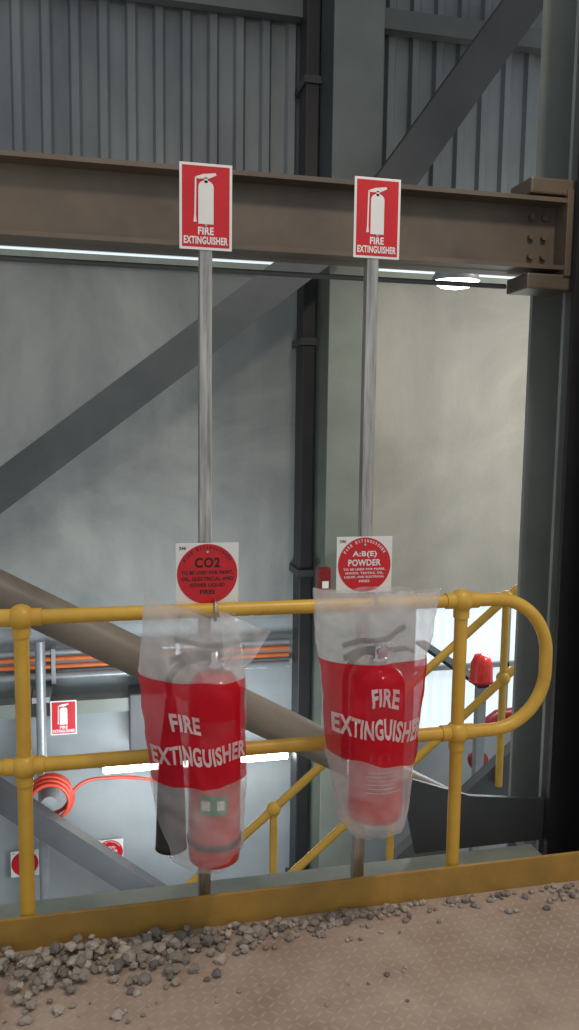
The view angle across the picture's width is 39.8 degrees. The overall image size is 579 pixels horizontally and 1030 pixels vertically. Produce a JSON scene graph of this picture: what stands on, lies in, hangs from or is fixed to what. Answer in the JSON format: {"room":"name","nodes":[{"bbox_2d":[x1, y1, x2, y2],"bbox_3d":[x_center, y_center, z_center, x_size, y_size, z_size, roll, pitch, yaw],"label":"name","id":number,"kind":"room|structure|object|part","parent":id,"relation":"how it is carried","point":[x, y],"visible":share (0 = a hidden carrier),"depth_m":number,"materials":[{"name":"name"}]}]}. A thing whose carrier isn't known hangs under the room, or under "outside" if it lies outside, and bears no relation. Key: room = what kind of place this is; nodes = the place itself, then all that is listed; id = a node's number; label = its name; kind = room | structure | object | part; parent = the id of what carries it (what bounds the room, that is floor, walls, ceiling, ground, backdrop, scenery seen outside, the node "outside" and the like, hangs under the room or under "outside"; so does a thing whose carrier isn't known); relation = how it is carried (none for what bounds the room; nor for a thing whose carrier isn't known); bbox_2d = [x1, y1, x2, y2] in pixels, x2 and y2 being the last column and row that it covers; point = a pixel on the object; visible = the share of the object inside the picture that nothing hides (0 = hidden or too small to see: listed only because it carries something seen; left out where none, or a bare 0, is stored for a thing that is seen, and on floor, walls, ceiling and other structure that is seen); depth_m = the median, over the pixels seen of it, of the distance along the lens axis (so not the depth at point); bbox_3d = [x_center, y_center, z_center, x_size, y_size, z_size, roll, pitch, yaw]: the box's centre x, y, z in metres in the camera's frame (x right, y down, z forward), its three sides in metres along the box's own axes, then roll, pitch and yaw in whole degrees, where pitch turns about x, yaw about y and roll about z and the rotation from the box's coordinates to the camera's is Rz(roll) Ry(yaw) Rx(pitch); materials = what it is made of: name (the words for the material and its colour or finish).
{"room":"industrial plant walkway","nodes":[
{"label":"industrial plant walkway","id":0,"kind":"room"},
{"bbox_2d":[0,609,413,904],"bbox_3d":[-3.138,2.530,5.871,8.450,3.420,0.170,-1,6,-13],"label":"wall","id":1,"kind":"structure","parent":0,"point":[110,809],"depth_m":6.20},
{"bbox_2d":[11,849,38,877],"bbox_3d":[-1.976,2.604,5.976,0.200,0.200,0.007,-1,6,-13],"label":"sign","id":2,"kind":"object","parent":1,"relation":"attached to","point":[14,855],"visible":0.41,"depth_m":5.97,"materials":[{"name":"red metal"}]},
{"bbox_2d":[32,640,52,899],"bbox_3d":[-1.797,2.554,5.906,0.120,3.400,0.363,-1,6,-13],"label":"vertical pipe","id":3,"kind":"object","parent":1,"relation":"attached to","point":[42,692],"visible":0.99,"depth_m":5.62,"materials":[{"name":"silver metal"}]},
{"bbox_2d":[50,700,76,734],"bbox_3d":[-1.608,1.443,5.694,0.180,0.250,0.007,-1,6,-13],"label":"fire extinguisher sign","id":4,"kind":"object","parent":3,"relation":"attached to","point":[63,714],"visible":1,"depth_m":5.69,"materials":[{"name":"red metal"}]},
{"bbox_2d":[33,773,155,816],"bbox_3d":[-1.207,1.952,5.684,1.281,0.334,0.216,-1,6,-16],"label":"cable","id":5,"kind":"object","parent":3,"relation":"attached to","point":[51,783],"visible":0.63,"depth_m":5.51,"materials":[{"name":"plastic"}]},
{"bbox_2d":[0,690,128,718],"bbox_3d":[-4.072,1.413,5.298,6.400,0.100,0.180,-1,6,-13],"label":"cable tray","id":6,"kind":"object","parent":1,"relation":"attached to","point":[102,701],"visible":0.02,"depth_m":5.83,"materials":[{"name":"grey metal"}]},
{"bbox_2d":[128,684,146,749],"bbox_3d":[-0.901,1.518,6.016,0.600,0.460,0.230,-1,6,-13],"label":"switchboard","id":7,"kind":"object","parent":6,"relation":"attached to","point":[137,741],"visible":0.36,"depth_m":5.85,"materials":[{"name":"grey metal"}]},
{"bbox_2d":[100,838,122,855],"bbox_3d":[-1.372,2.577,6.113,0.200,0.200,0.007,-1,6,-13],"label":"sign","id":8,"kind":"object","parent":1,"relation":"attached to","point":[116,845],"visible":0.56,"depth_m":6.12,"materials":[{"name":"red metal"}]},
{"bbox_2d":[102,764,149,773],"bbox_3d":[-1.198,1.907,5.873,0.340,0.090,0.115,-1,6,-13],"label":"fluorescent light","id":9,"kind":"object","parent":1,"relation":"attached to","point":[145,767],"depth_m":5.97,"materials":[{"name":"white plastic"}]},
{"bbox_2d":[0,638,289,683],"bbox_3d":[-3.608,1.121,5.454,7.380,0.260,0.118,-1,6,-13],"label":"conduit","id":10,"kind":"object","parent":1,"relation":"attached to","point":[53,675],"visible":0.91,"depth_m":5.93,"materials":[{"name":"metal"}]},
{"bbox_2d":[0,261,316,628],"bbox_3d":[-3.500,-0.478,5.436,7.620,2.645,0.200,-1,6,-13],"label":"panel","id":11,"kind":"object","parent":1,"relation":"on","point":[104,529],"visible":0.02,"depth_m":5.89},
{"bbox_2d":[0,248,508,287],"bbox_3d":[0.137,-1.824,6.017,15.000,0.060,0.130,-1,6,-13],"label":"capping angle","id":12,"kind":"object","parent":11,"relation":"attached to","point":[14,252],"visible":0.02,"depth_m":5.71,"materials":[{"name":"paint"}]},
{"bbox_2d":[0,246,514,278],"bbox_3d":[0.118,-1.870,6.095,15.000,0.075,0.001,-1,6,-13],"label":"glazing","id":13,"kind":"object","parent":11,"relation":"on","point":[2,247],"visible":0.02,"depth_m":5.86,"materials":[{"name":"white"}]},
{"bbox_2d":[285,0,321,871],"bbox_3d":[0.107,-0.897,5.959,0.125,10.300,0.290,-1,6,-13],"label":"downpipe","id":14,"kind":"object","parent":11,"relation":"attached to","point":[308,90],"visible":0.61,"depth_m":5.90,"materials":[{"name":"metal"}]},
{"bbox_2d":[246,753,287,761],"bbox_3d":[-0.170,1.894,6.109,0.336,0.090,0.115,-1,6,-13],"label":"fluorescent light","id":15,"kind":"object","parent":1,"relation":"attached to","point":[278,756],"depth_m":6.20,"materials":[{"name":"white plastic"}]},
{"bbox_2d":[416,640,492,850],"bbox_3d":[1.194,2.576,6.197,0.170,3.370,1.185,-1,6,-13],"label":"beacon","id":16,"kind":"object","parent":1,"relation":"attached to","point":[480,674],"visible":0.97,"depth_m":5.55,"materials":[{"name":"red plastic"}]},
{"bbox_3d":[1.209,1.113,6.056,0.080,0.030,1.150,-1,6,-13],"label":"mounting arm","id":17,"kind":"part","parent":16,"relation":"part of","materials":[{"name":"black rubber"}]},
{"bbox_3d":[1.306,2.746,5.718,0.060,3.140,0.060,-1,6,-13],"label":"mounting post","id":18,"kind":"part","parent":16,"relation":"part of","materials":[{"name":"grey metal"}]},
{"bbox_2d":[407,731,510,851],"bbox_3d":[1.606,3.006,7.019,1.300,2.350,0.170,-1,6,-13],"label":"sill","id":19,"kind":"structure","parent":1,"relation":"attached to","point":[435,765],"depth_m":6.77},
{"bbox_2d":[411,609,415,654],"bbox_3d":[1.018,1.267,6.653,0.030,1.170,0.040,-1,6,-13],"label":"mullion","id":20,"kind":"object","parent":19,"relation":"on","point":[414,610],"visible":0.02,"depth_m":6.60,"materials":[{"name":"grey metal"}]},
{"bbox_2d":[415,606,515,727],"bbox_3d":[1.606,1.255,6.839,1.260,1.170,0.020,-1,6,-13],"label":"window","id":21,"kind":"structure","parent":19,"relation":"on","point":[438,623],"depth_m":6.80,"materials":[{"name":"white glass"}]},
{"bbox_2d":[506,608,510,707],"bbox_3d":[1.856,1.257,6.845,0.030,1.170,0.040,-1,6,-13],"label":"mullion","id":22,"kind":"object","parent":19,"relation":"on","point":[510,608],"visible":0.02,"depth_m":6.82,"materials":[{"name":"grey metal"}]},
{"bbox_2d":[0,880,578,1029],"bbox_3d":[0.460,1.587,0.314,8.000,0.012,5.060,-1,6,-13],"label":"floor","id":23,"kind":"structure","parent":0,"point":[487,967],"depth_m":2.33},
{"bbox_2d":[198,250,216,895],"bbox_3d":[-0.258,0.247,2.514,0.050,2.160,0.097,-1,6,-13],"label":"sign post","id":24,"kind":"object","parent":23,"relation":"on","point":[204,256],"visible":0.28,"depth_m":2.47,"materials":[{"name":"metal"}]},
{"bbox_2d":[155,637,240,869],"bbox_3d":[-0.254,0.705,2.422,0.214,0.698,0.275,5,7,34],"label":"fire extinguisher","id":25,"kind":"object","parent":24,"relation":"attached to","point":[213,843],"visible":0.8,"depth_m":2.37,"materials":[{"name":"red painted metal"},{"name":"black rubber"},{"name":"chrome"}]},
{"bbox_3d":[-0.279,0.422,2.376,0.155,0.034,0.022,-1,6,-13],"label":"carry handle","id":26,"kind":"part","parent":25,"relation":"part of","materials":[{"name":"black rubber"}]},
{"bbox_2d":[138,596,261,873],"bbox_3d":[-0.250,0.653,2.393,0.396,0.850,0.196,-1,6,-13],"label":"bag","id":27,"kind":"object","parent":25,"relation":"on","point":[195,737],"visible":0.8,"depth_m":2.31,"materials":[{"name":"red plastic"}]},
{"bbox_3d":[-0.244,0.377,2.379,0.195,0.037,0.020,-1,6,-13],"label":"squeeze lever","id":28,"kind":"part","parent":25,"relation":"part of","materials":[{"name":"metal"}]},
{"bbox_2d":[179,161,231,251],"bbox_3d":[-0.250,-0.921,2.391,0.158,0.250,0.007,-1,6,-13],"label":"fire extinguisher sign","id":29,"kind":"object","parent":24,"relation":"attached to","point":[205,190],"visible":1,"depth_m":2.39,"materials":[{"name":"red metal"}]},
{"bbox_3d":[-0.248,-1.009,2.381,0.062,0.019,0.001,-1,6,-13],"label":"pictogram lever","id":30,"kind":"part","parent":29,"relation":"part of","materials":[{"name":"white paint"}]},
{"bbox_2d":[176,542,238,603],"bbox_3d":[-0.257,0.185,2.509,0.197,0.196,0.007,-1,6,-13],"label":"sign","id":31,"kind":"object","parent":24,"relation":"attached to","point":[205,572],"visible":0.98,"depth_m":2.51,"materials":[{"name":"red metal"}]},
{"bbox_2d":[0,589,578,952],"bbox_3d":[-0.125,0.787,2.598,7.900,1.070,0.102,-1,6,-13],"label":"guard railing","id":32,"kind":"object","parent":23,"relation":"on","point":[29,931],"visible":1,"depth_m":2.59,"materials":[{"name":"yellow metal"}]},
{"bbox_2d":[0,883,578,1029],"bbox_3d":[-0.438,1.329,2.296,3.375,0.068,0.461,-1,6,-13],"label":"gravel pile","id":33,"kind":"object","parent":23,"relation":"on","point":[133,951],"visible":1,"depth_m":2.42,"materials":[{"name":"gravel"}]},
{"bbox_2d":[350,258,378,877],"bbox_3d":[0.258,0.240,2.633,0.050,2.160,0.097,-1,6,-13],"label":"sign post","id":34,"kind":"object","parent":23,"relation":"on","point":[370,284],"visible":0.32,"depth_m":2.59,"materials":[{"name":"metal"}]},
{"bbox_2d":[336,536,391,592],"bbox_3d":[0.246,0.163,2.622,0.190,0.186,0.007,-1,6,-13],"label":"sign","id":35,"kind":"object","parent":34,"relation":"attached to","point":[363,564],"visible":1,"depth_m":2.62,"materials":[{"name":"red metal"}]},
{"bbox_2d":[353,176,400,259],"bbox_3d":[0.276,-0.931,2.511,0.152,0.245,0.007,-1,6,-13],"label":"fire extinguisher sign","id":36,"kind":"object","parent":34,"relation":"attached to","point":[377,201],"visible":1,"depth_m":2.51,"materials":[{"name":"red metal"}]},
{"bbox_3d":[0.278,-1.017,2.501,0.059,0.018,0.001,-1,6,-13],"label":"pictogram lever","id":37,"kind":"part","parent":36,"relation":"part of","materials":[{"name":"white paint"}]},
{"bbox_2d":[341,624,413,825],"bbox_3d":[0.278,0.649,2.553,0.212,0.615,0.233,3,7,24],"label":"fire extinguisher","id":38,"kind":"object","parent":34,"relation":"attached to","point":[372,800],"visible":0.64,"depth_m":2.48,"materials":[{"name":"red metal"}]},
{"bbox_3d":[0.238,0.430,2.493,0.140,0.038,0.022,-1,6,-13],"label":"carry handle","id":39,"kind":"part","parent":38,"relation":"part of","materials":[{"name":"metal"}]},
{"bbox_3d":[0.264,0.377,2.493,0.200,0.062,0.020,-1,6,-13],"label":"squeeze lever","id":40,"kind":"part","parent":38,"relation":"part of","materials":[{"name":"metal"}]},
{"bbox_2d":[318,600,432,824],"bbox_3d":[0.273,0.623,2.503,0.418,0.814,0.200,-1,6,-13],"label":"bag","id":41,"kind":"object","parent":38,"relation":"on","point":[372,713],"visible":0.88,"depth_m":2.42,"materials":[{"name":"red plastic"}]},
{"bbox_2d":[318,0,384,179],"bbox_3d":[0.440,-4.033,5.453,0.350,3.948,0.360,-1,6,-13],"label":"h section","id":42,"kind":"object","parent":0,"point":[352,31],"depth_m":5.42,"materials":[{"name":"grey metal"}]},
{"bbox_3d":[0.224,4.360,5.958,15.000,0.150,7.500,-1,6,-13],"label":"floor","id":43,"kind":"structure","parent":0,"visible":0},
{"bbox_2d":[381,740,510,860],"bbox_3d":[0.914,2.557,4.915,4.480,2.571,0.080,-1,6,-13],"label":"stair stringer","id":44,"kind":"object","parent":43,"relation":"on","point":[482,782],"visible":0.02,"depth_m":4.84,"materials":[{"name":"grey metal"}]},
{"bbox_2d":[184,584,516,883],"bbox_3d":[0.586,1.612,4.651,3.216,2.543,0.084,-1,6,-13],"label":"stair handrail","id":45,"kind":"object","parent":44,"relation":"attached to","point":[273,809],"visible":0.42,"depth_m":4.64,"materials":[{"name":"yellow metal"}]},
{"bbox_3d":[0.583,1.846,4.676,3.216,2.073,0.048,-1,6,-13],"label":"rail","id":46,"kind":"part","parent":45,"relation":"part of","materials":[{"name":"yellow metal"}]},
{"bbox_2d":[467,707,511,767],"bbox_3d":[1.806,2.855,6.413,0.883,2.785,0.160,-1,6,-13],"label":"riser pipe","id":47,"kind":"object","parent":43,"relation":"on","point":[492,717],"visible":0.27,"depth_m":6.20,"materials":[{"name":"red metal"}]},
{"bbox_2d":[506,0,578,852],"bbox_3d":[1.401,-0.635,3.700,0.500,10.300,0.300,-1,6,-13],"label":"h-section","id":48,"kind":"object","parent":43,"relation":"on","point":[558,113],"visible":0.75,"depth_m":3.77,"materials":[{"name":"paint"}]},
{"bbox_2d":[515,840,543,854],"bbox_3d":[1.372,1.581,3.941,0.540,0.040,0.360,-1,6,-13],"label":"base collar","id":49,"kind":"object","parent":48,"relation":"attached to","point":[533,842],"visible":0.02,"depth_m":3.83,"materials":[{"name":"paint"}]},
{"bbox_2d":[544,153,578,854],"bbox_3d":[1.450,-0.587,3.263,0.480,10.300,0.360,-1,6,-13],"label":"h-section","id":50,"kind":"object","parent":43,"relation":"on","point":[562,797],"visible":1,"depth_m":3.50,"materials":[{"name":"metal"}]},
{"bbox_2d":[0,569,545,853],"bbox_3d":[-0.876,0.380,3.131,4.157,2.308,0.176,-1,6,-13],"label":"brace","id":51,"kind":"object","parent":50,"relation":"attached to","point":[485,820],"visible":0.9,"depth_m":3.37,"materials":[{"name":"grey metal"}]},
{"bbox_2d":[0,844,541,918],"bbox_3d":[-2.200,1.717,2.636,6.850,0.340,0.460,-1,6,-13],"label":"girder","id":52,"kind":"object","parent":51,"relation":"attached to","point":[72,903],"visible":0.22,"depth_m":3.28,"materials":[{"name":"metal"}]},
{"bbox_3d":[0.813,1.296,3.543,0.700,0.360,0.020,-1,6,-13],"label":"gusset plate","id":53,"kind":"part","parent":51,"relation":"part of","materials":[{"name":"grey metal"}]},
{"bbox_2d":[0,149,566,275],"bbox_3d":[-2.215,-1.143,2.665,6.900,0.290,0.190,-1,6,-13],"label":"beam","id":54,"kind":"structure","parent":50,"relation":"attached to","point":[55,201],"depth_m":3.13,"materials":[{"name":"brown metal"}]},
{"bbox_2d":[0,255,505,288],"bbox_3d":[-2.329,-0.952,2.722,6.700,0.022,0.022,-1,6,-13],"label":"conduit","id":55,"kind":"object","parent":54,"relation":"attached to","point":[2,257],"visible":1,"depth_m":3.21,"materials":[{"name":"metal"}]},
{"bbox_2d":[526,253,533,259],"bbox_3d":[1.022,-1.101,3.404,0.026,0.025,0.025,-1,6,-13],"label":"bolt","id":56,"kind":"object","parent":54,"relation":"attached to","point":[529,256],"visible":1,"depth_m":3.39,"materials":[{"name":"brown paint"}]},
{"bbox_2d":[527,233,534,239],"bbox_3d":[1.023,-1.180,3.395,0.026,0.025,0.025,-1,6,-13],"label":"bolt","id":57,"kind":"object","parent":54,"relation":"attached to","point":[530,236],"visible":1,"depth_m":3.38,"materials":[{"name":"brown paint"}]},
{"bbox_2d":[528,214,535,220],"bbox_3d":[1.024,-1.260,3.386,0.026,0.025,0.025,-1,6,-13],"label":"bolt","id":58,"kind":"object","parent":54,"relation":"attached to","point":[531,217],"visible":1,"depth_m":3.38,"materials":[{"name":"brown paint"}]},
{"bbox_2d":[539,253,546,259],"bbox_3d":[1.081,-1.102,3.417,0.026,0.025,0.025,-1,6,-13],"label":"bolt","id":59,"kind":"object","parent":54,"relation":"attached to","point":[543,256],"visible":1,"depth_m":3.41,"materials":[{"name":"brown paint"}]},
{"bbox_2d":[511,177,576,197],"bbox_3d":[1.081,-1.371,3.400,0.220,0.064,0.180,-1,6,-13],"label":"plate","id":60,"kind":"object","parent":54,"relation":"on","point":[539,186],"visible":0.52,"depth_m":3.32,"materials":[{"name":"brown paint"}]},
{"bbox_2d":[540,234,547,240],"bbox_3d":[1.081,-1.181,3.408,0.026,0.025,0.025,-1,6,-13],"label":"bolt","id":61,"kind":"object","parent":54,"relation":"attached to","point":[543,237],"visible":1,"depth_m":3.40,"materials":[{"name":"brown paint"}]},
{"bbox_2d":[541,215,548,221],"bbox_3d":[1.083,-1.261,3.400,0.026,0.025,0.025,-1,6,-13],"label":"bolt","id":62,"kind":"object","parent":54,"relation":"attached to","point":[544,218],"visible":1,"depth_m":3.39,"materials":[{"name":"brown paint"}]},
{"bbox_2d":[553,189,574,275],"bbox_3d":[1.147,-1.188,3.436,0.030,0.350,0.200,-1,6,-13],"label":"plate","id":63,"kind":"object","parent":54,"relation":"attached to","point":[564,214],"visible":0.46,"depth_m":3.35,"materials":[{"name":"brown paint"}]},
{"bbox_2d":[506,273,571,296],"bbox_3d":[1.076,-0.989,3.442,0.220,0.064,0.180,-1,6,-13],"label":"plate","id":64,"kind":"object","parent":50,"relation":"attached to","point":[528,284],"visible":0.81,"depth_m":3.37,"materials":[{"name":"brown paint"}]},
{"bbox_3d":[0.332,4.229,6.351,0.410,0.030,0.480,-1,6,-13],"label":"base plate","id":65,"kind":"object","parent":43,"relation":"on","visible":0},
{"bbox_2d":[307,265,378,869],"bbox_3d":[0.373,1.087,6.009,0.350,6.350,0.360,-1,6,-13],"label":"h-section","id":66,"kind":"object","parent":65,"relation":"on","point":[339,303],"visible":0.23,"depth_m":5.77,"materials":[{"name":"grey metal"}]},
{"bbox_2d":[0,262,328,513],"bbox_3d":[-1.731,-0.232,5.072,4.241,3.362,0.150,-1,6,-13],"label":"diagonal brace","id":67,"kind":"object","parent":66,"relation":"attached to","point":[150,377],"visible":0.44,"depth_m":5.11,"materials":[{"name":"grey metal"}]},
{"bbox_2d":[0,777,166,890],"bbox_3d":[-1.407,2.217,5.353,2.895,2.416,0.120,-1,6,-13],"label":"diagonal brace","id":68,"kind":"object","parent":67,"relation":"attached to","point":[57,832],"visible":0.44,"depth_m":5.31,"materials":[{"name":"grey metal"}]},
{"bbox_2d":[317,567,330,598],"bbox_3d":[0.244,0.493,5.681,0.085,0.240,0.086,-1,6,-13],"label":"fire alarm box","id":69,"kind":"object","parent":66,"relation":"attached to","point":[323,573],"visible":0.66,"depth_m":5.65,"materials":[{"name":"red plastic"}]},
{"bbox_3d":[0.253,0.492,5.643,0.045,0.050,0.008,-1,6,-13],"label":"glass","id":70,"kind":"part","parent":69,"relation":"part of","materials":[{"name":"white glass"}]},
{"bbox_2d":[123,0,541,54],"bbox_3d":[0.184,-3.596,5.716,15.000,0.140,0.090,-1,6,-13],"label":"beam","id":71,"kind":"structure","parent":66,"relation":"attached to","point":[398,22],"depth_m":5.82,"materials":[{"name":"metal"}]},
{"bbox_2d":[0,0,542,192],"bbox_3d":[0.167,-3.964,5.762,14.995,4.160,0.035,-1,6,-13],"label":"cladding","id":72,"kind":"object","parent":71,"relation":"attached to","point":[108,79],"depth_m":5.69,"materials":[{"name":"metal"}]},
{"bbox_2d":[431,272,480,289],"bbox_3d":[1.002,-1.717,5.606,0.330,0.398,1.115,-1,6,-13],"label":"light","id":73,"kind":"object","parent":72,"relation":"attached to","point":[446,276],"visible":0.32,"depth_m":5.13,"materials":[{"name":"white"}]},
{"bbox_2d":[374,0,542,184],"bbox_3d":[1.501,-3.366,5.468,1.953,2.595,0.150,-1,6,-13],"label":"diagonal brace","id":74,"kind":"object","parent":66,"relation":"attached to","point":[510,20],"visible":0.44,"depth_m":5.37,"materials":[{"name":"grey metal"}]},
{"bbox_3d":[4.805,2.386,7.688,5.250,3.520,0.170,-1,6,-13],"label":"panel","id":75,"kind":"object","parent":43,"relation":"on","visible":0},
{"bbox_2d":[371,282,529,596],"bbox_3d":[3.820,-0.615,7.110,7.360,2.545,0.200,-1,6,-13],"label":"panel","id":76,"kind":"object","parent":75,"relation":"on","point":[451,365],"visible":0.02,"depth_m":6.43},
{"bbox_3d":[1.437,1.262,6.749,0.030,1.170,0.040,-1,6,-13],"label":"mullion","id":77,"kind":"object","parent":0,"visible":0},
{"bbox_2d":[433,660,513,670],"bbox_3d":[1.636,1.275,6.797,1.300,0.040,0.040,-1,6,-13],"label":"transom","id":78,"kind":"object","parent":77,"relation":"attached to","point":[439,667],"depth_m":6.75,"materials":[{"name":"grey metal"}]}
]}

